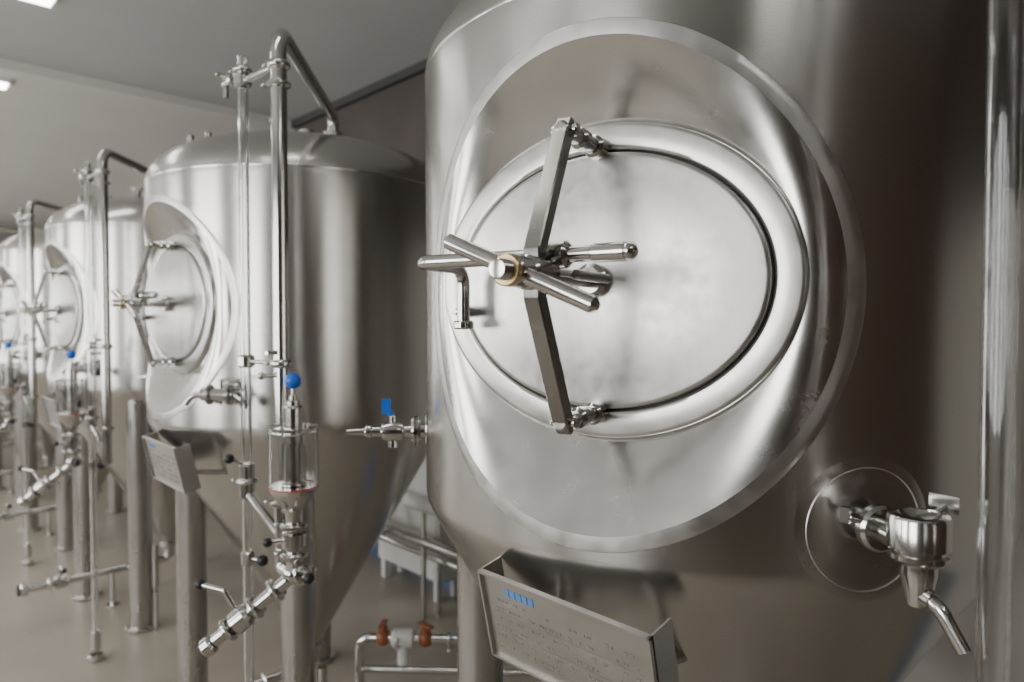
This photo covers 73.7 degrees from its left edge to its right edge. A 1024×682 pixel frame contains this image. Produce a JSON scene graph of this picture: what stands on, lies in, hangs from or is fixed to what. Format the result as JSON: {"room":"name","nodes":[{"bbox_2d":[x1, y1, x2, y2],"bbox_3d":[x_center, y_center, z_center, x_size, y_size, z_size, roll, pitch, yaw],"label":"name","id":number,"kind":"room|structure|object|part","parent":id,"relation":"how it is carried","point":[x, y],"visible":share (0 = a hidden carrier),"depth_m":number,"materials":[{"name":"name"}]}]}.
{"room":"processing plant","nodes":[
{"label":"processing plant","id":0,"kind":"room"},
{"bbox_2d":[0,226,43,423],"bbox_3d":[-9.278,-0.239,9.458,5.350,3.150,0.100,-2,2,-44],"label":"wall","id":1,"kind":"structure","parent":0,"point":[3,236],"depth_m":10.67,"materials":[{"name":"grey paint"}]},
{"bbox_2d":[0,58,295,228],"bbox_3d":[-6.400,-1.700,6.425,5.350,0.060,8.200,-2,2,-44],"label":"wall","id":2,"kind":"structure","parent":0,"point":[53,122],"depth_m":5.26,"materials":[{"name":"white paint"}]},
{"bbox_2d":[0,77,10,89],"bbox_3d":[-3.554,-1.577,3.824,1.200,0.041,0.130,-2,2,-44],"label":"ceiling lamp","id":3,"kind":"object","parent":2,"relation":"attached to","point":[5,83],"depth_m":4.18,"materials":[{"name":"white plastic"}]},
{"bbox_2d":[0,0,462,120],"bbox_3d":[-3.765,-1.704,3.686,5.750,0.100,16.200,-2,2,-44],"label":"ceiling","id":4,"kind":"structure","parent":0,"point":[173,47],"depth_m":3.75,"materials":[{"name":"paint"}]},
{"bbox_2d":[24,0,56,6],"bbox_3d":[-2.604,-1.609,2.835,1.200,0.041,0.130,-2,2,-44],"label":"ceiling lamp","id":5,"kind":"object","parent":4,"relation":"attached to","point":[48,3],"depth_m":3.23,"materials":[{"name":"white plastic"}]},
{"bbox_2d":[0,432,535,681],"bbox_3d":[-3.765,1.545,3.777,5.750,0.100,16.200,-2,2,-44],"label":"floor","id":6,"kind":"structure","parent":0,"point":[45,635],"depth_m":3.71,"materials":[{"name":"concrete"}]},
{"bbox_2d":[0,228,18,234],"bbox_3d":[-4.400,0.235,5.986,0.262,2.395,0.878,0,2,-6],"label":"pipe","id":7,"kind":"object","parent":6,"relation":"on","point":[2,230],"visible":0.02,"depth_m":5.79,"materials":[{"name":"metal"}]},
{"bbox_2d":[1,403,40,453],"bbox_3d":[-5.753,0.201,7.775,1.320,2.365,1.160,-2,2,-44],"label":"tank","id":8,"kind":"object","parent":6,"relation":"on","point":[11,428],"visible":0.03,"depth_m":7.76,"materials":[{"name":"metal"}]},
{"bbox_2d":[2,442,13,446],"bbox_3d":[-5.788,1.168,7.434,0.760,0.450,0.552,-2,2,-44],"label":"outlet","id":9,"kind":"object","parent":8,"relation":"attached to","point":[12,443],"depth_m":7.79,"materials":[{"name":"metal"}]},
{"bbox_2d":[0,287,54,502],"bbox_3d":[-4.535,0.236,6.509,1.320,2.365,1.160,-2,2,-44],"label":"tank","id":10,"kind":"object","parent":6,"relation":"on","point":[45,446],"visible":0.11,"depth_m":6.38,"materials":[{"name":"metal"}]},
{"bbox_2d":[0,465,49,493],"bbox_3d":[-4.570,1.203,6.169,0.760,0.450,0.552,-2,2,-44],"label":"outlet","id":11,"kind":"object","parent":10,"relation":"attached to","point":[17,473],"depth_m":6.34,"materials":[{"name":"metal"}]},
{"bbox_2d":[12,199,64,565],"bbox_3d":[-3.182,0.271,4.721,0.262,2.395,0.878,0,2,-6],"label":"pipe","id":12,"kind":"object","parent":6,"relation":"on","point":[28,391],"visible":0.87,"depth_m":4.42,"materials":[{"name":"metal"}]},
{"bbox_2d":[0,342,20,437],"bbox_3d":[-3.311,0.358,4.390,0.327,0.706,0.165,0,2,2],"label":"valve","id":13,"kind":"object","parent":12,"relation":"attached to","point":[10,371],"visible":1,"depth_m":4.34,"materials":[{"name":"metal"}]},
{"bbox_3d":[-3.217,0.026,4.361,0.041,0.041,0.041,-2,2,-44],"label":"blue knob","id":14,"kind":"part","parent":13,"relation":"part of","materials":[{"name":"plastic"}]},
{"bbox_2d":[0,362,20,386],"bbox_3d":[-3.217,0.214,4.366,0.125,0.148,0.125,-2,2,-44],"label":"jar","id":15,"kind":"object","parent":13,"relation":"on","point":[10,372],"depth_m":4.32,"materials":[{"name":"clear glass"}]},
{"bbox_2d":[0,227,125,550],"bbox_3d":[-3.316,0.271,5.244,1.320,2.365,1.160,-2,2,-44],"label":"tank","id":16,"kind":"object","parent":6,"relation":"on","point":[10,318],"visible":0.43,"depth_m":4.80,"materials":[{"name":"metal"}]},
{"bbox_3d":[-3.611,-0.199,4.909,0.505,0.391,0.035,1,2,43],"label":"manway door","id":17,"kind":"part","parent":16,"relation":"part of","materials":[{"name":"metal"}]},
{"bbox_2d":[0,503,56,536],"bbox_3d":[-3.352,1.239,4.904,0.760,0.450,0.552,-2,2,-44],"label":"outlet","id":18,"kind":"object","parent":16,"relation":"attached to","point":[8,514],"depth_m":5.04,"materials":[{"name":"metal"}]},
{"bbox_2d":[16,186,175,633],"bbox_3d":[-2.098,0.306,3.978,1.320,2.365,1.160,-2,2,-44],"label":"tank","id":19,"kind":"object","parent":6,"relation":"on","point":[151,502],"visible":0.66,"depth_m":3.51,"materials":[{"name":"metal"}]},
{"bbox_3d":[-2.510,-0.160,3.518,0.057,0.104,0.217,-2,2,-44],"label":"door handle","id":20,"kind":"part","parent":19,"relation":"part of","materials":[{"name":"metal"}]},
{"bbox_3d":[-2.462,-0.162,3.571,0.024,0.436,0.071,1,2,43],"label":"door clamp arm","id":21,"kind":"part","parent":19,"relation":"part of","materials":[{"name":"metal"}]},
{"bbox_3d":[-2.393,-0.164,3.644,0.505,0.391,0.035,1,2,43],"label":"manway door","id":22,"kind":"part","parent":19,"relation":"part of","materials":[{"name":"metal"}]},
{"bbox_2d":[16,543,170,629],"bbox_3d":[-2.133,1.274,3.638,0.760,0.450,0.552,-2,2,-44],"label":"outlet","id":23,"kind":"object","parent":19,"relation":"attached to","point":[144,558],"depth_m":3.54,"materials":[{"name":"metal"}]},
{"bbox_3d":[-2.040,0.156,3.371,0.038,0.038,0.038,-2,2,-44],"label":"sample valve knob","id":24,"kind":"part","parent":19,"relation":"part of","materials":[{"name":"black rubber"}]},
{"bbox_2d":[74,149,148,662],"bbox_3d":[-1.963,0.306,3.455,0.262,2.395,0.878,0,2,-6],"label":"pipe","id":25,"kind":"object","parent":6,"relation":"on","point":[87,175],"visible":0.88,"depth_m":3.16,"materials":[{"name":"metal"}]},
{"bbox_2d":[17,350,87,506],"bbox_3d":[-2.093,0.394,3.125,0.327,0.706,0.165,0,2,2],"label":"valve","id":26,"kind":"object","parent":25,"relation":"attached to","point":[71,392],"visible":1,"depth_m":3.08,"materials":[{"name":"metal"}]},
{"bbox_2d":[55,379,87,413],"bbox_3d":[-1.999,0.249,3.100,0.125,0.148,0.125,-2,2,-44],"label":"jar","id":27,"kind":"object","parent":26,"relation":"on","point":[71,394],"depth_m":3.05,"materials":[{"name":"clear glass"}]},
{"bbox_3d":[-1.999,0.062,3.095,0.041,0.041,0.041,-2,2,-44],"label":"blue knob","id":28,"kind":"part","parent":26,"relation":"part of","materials":[{"name":"plastic"}]},
{"bbox_2d":[111,118,425,681],"bbox_3d":[-0.880,0.342,2.713,1.320,2.365,1.160,-2,2,-44],"label":"tank","id":29,"kind":"object","parent":6,"relation":"on","point":[357,226],"visible":0.91,"depth_m":2.28,"materials":[{"name":"metal"}]},
{"bbox_2d":[118,297,122,308],"bbox_3d":[-1.293,-0.125,2.252,0.040,0.040,0.006,1,2,43],"label":"washer","id":30,"kind":"object","parent":29,"relation":"in","point":[120,299],"depth_m":2.24,"materials":[{"name":"metal"}]},
{"bbox_3d":[-1.291,-0.124,2.253,0.057,0.104,0.217,-2,2,-44],"label":"door handle","id":31,"kind":"part","parent":29,"relation":"part of","materials":[{"name":"metal"}]},
{"bbox_3d":[-1.243,-0.126,2.305,0.024,0.436,0.071,1,2,43],"label":"door clamp arm","id":32,"kind":"part","parent":29,"relation":"part of","materials":[{"name":"metal"}]},
{"bbox_3d":[-1.175,-0.129,2.378,0.505,0.391,0.035,1,2,43],"label":"manway door","id":33,"kind":"part","parent":29,"relation":"part of","materials":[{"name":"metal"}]},
{"bbox_2d":[255,665,326,681],"bbox_3d":[-0.915,1.309,2.373,0.760,0.450,0.552,-2,2,-44],"label":"outlet","id":34,"kind":"object","parent":29,"relation":"attached to","point":[306,673],"depth_m":2.26,"materials":[{"name":"metal"}]},
{"bbox_2d":[215,28,338,681],"bbox_3d":[-0.745,0.342,2.190,0.262,2.395,0.878,0,2,-6],"label":"pipe","id":35,"kind":"object","parent":6,"relation":"on","point":[283,45],"visible":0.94,"depth_m":1.89,"materials":[{"name":"metal"}]},
{"bbox_2d":[194,373,318,656],"bbox_3d":[-0.646,0.432,1.747,0.327,0.706,0.165,0,2,2],"label":"valve assembly","id":36,"kind":"object","parent":35,"relation":"attached to","point":[293,468],"visible":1,"depth_m":1.70,"materials":[{"name":"metal"}]},
{"bbox_3d":[-0.551,0.100,1.717,0.041,0.041,0.041,-2,2,-44],"label":"blue knob","id":37,"kind":"part","parent":36,"relation":"part of","materials":[{"name":"plastic"}]},
{"bbox_2d":[267,422,318,489],"bbox_3d":[-0.551,0.288,1.722,0.125,0.148,0.125,-2,2,-44],"label":"jar","id":38,"kind":"object","parent":36,"relation":"on","point":[292,446],"depth_m":1.67,"materials":[{"name":"clear glass"}]},
{"bbox_2d":[379,458,456,601],"bbox_3d":[-0.573,0.925,4.125,0.192,1.120,0.620,-2,2,-44],"label":"base cabinet","id":39,"kind":"object","parent":6,"relation":"on","point":[407,518],"visible":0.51,"depth_m":4.00,"materials":[{"name":"white plastic"}]},
{"bbox_2d":[379,492,456,619],"bbox_3d":[-2.876,1.097,6.078,0.402,0.667,11.300,-2,2,-44],"label":"glycol manifold","id":40,"kind":"object","parent":6,"relation":"on","point":[410,500],"visible":0.02,"depth_m":3.67,"materials":[{"name":"metal"}]},
{"bbox_2d":[354,619,532,681],"bbox_3d":[-0.192,1.266,2.543,0.799,0.528,0.106,0,2,6],"label":"drain pipe","id":41,"kind":"object","parent":6,"relation":"on","point":[402,639],"visible":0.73,"depth_m":2.54,"materials":[{"name":"metal"}]},
{"bbox_2d":[346,0,1023,681],"bbox_3d":[0.332,0.378,1.423,1.362,2.365,1.185,-2,2,-44],"label":"tank","id":42,"kind":"object","parent":6,"relation":"on","point":[704,277],"visible":0.98,"depth_m":0.96,"materials":[{"name":"metal"}]},
{"bbox_3d":[-0.259,0.141,1.429,0.026,0.039,0.014,0,2,-6],"label":"valve lever","id":43,"kind":"part","parent":42,"relation":"part of","materials":[{"name":"blue plastic"}]},
{"bbox_2d":[493,253,522,286],"bbox_3d":[-0.006,-0.085,0.812,0.040,0.040,0.009,1,2,31],"label":"washer","id":44,"kind":"object","parent":42,"relation":"in","point":[510,274],"depth_m":0.80,"materials":[{"name":"gold metal"}]},
{"bbox_3d":[-0.001,-0.084,0.819,0.218,0.104,0.067,1,2,31],"label":"door handle","id":45,"kind":"part","parent":42,"relation":"part of","materials":[{"name":"metal"}]},
{"bbox_3d":[0.052,-0.087,0.910,0.024,0.437,0.111,1,2,31],"label":"door clamp arm","id":46,"kind":"part","parent":42,"relation":"part of","materials":[{"name":"metal"}]},
{"bbox_3d":[0.133,-0.091,1.046,0.505,0.391,0.035,1,2,31],"label":"manway door","id":47,"kind":"part","parent":42,"relation":"part of","materials":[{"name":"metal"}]},
{"bbox_2d":[794,456,972,654],"bbox_3d":[0.503,0.258,0.896,0.178,0.204,0.204,-2,2,-44],"label":"tap","id":48,"kind":"object","parent":42,"relation":"on","point":[870,531],"depth_m":0.92,"materials":[{"name":"metal"}]},
{"bbox_2d":[974,0,1023,681],"bbox_3d":[0.473,0.377,0.932,0.262,2.395,0.862,0,2,-6],"label":"pipe","id":49,"kind":"object","parent":6,"relation":"on","point":[1005,18],"visible":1,"depth_m":0.65,"materials":[{"name":"metal"}]},
{"bbox_2d":[378,429,1023,681],"bbox_3d":[-1.802,-0.132,5.620,0.100,3.150,15.800,-2,2,-44],"label":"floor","id":50,"kind":"structure","parent":0,"point":[941,663],"depth_m":2.18,"materials":[{"name":"paint"}]},
{"bbox_2d":[293,72,424,162],"bbox_3d":[0.533,-1.036,3.053,0.060,1.100,8.700,-2,2,-44],"label":"wall panel","id":51,"kind":"object","parent":50,"relation":"attached to","point":[393,117],"depth_m":4.35,"materials":[{"name":"grey paint"}]},
{"bbox_2d":[291,58,427,128],"bbox_3d":[0.519,-1.605,3.023,0.100,0.050,8.700,-2,2,-44],"label":"trim","id":52,"kind":"structure","parent":50,"relation":"attached to","point":[419,68],"depth_m":4.48,"materials":[{"name":"grey metal"}]},
{"bbox_2d":[370,541,449,589],"bbox_3d":[-1.845,1.394,5.621,0.020,0.100,15.800,-2,2,-44],"label":"baseboard","id":53,"kind":"structure","parent":50,"relation":"attached to","point":[375,552],"depth_m":4.51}
]}

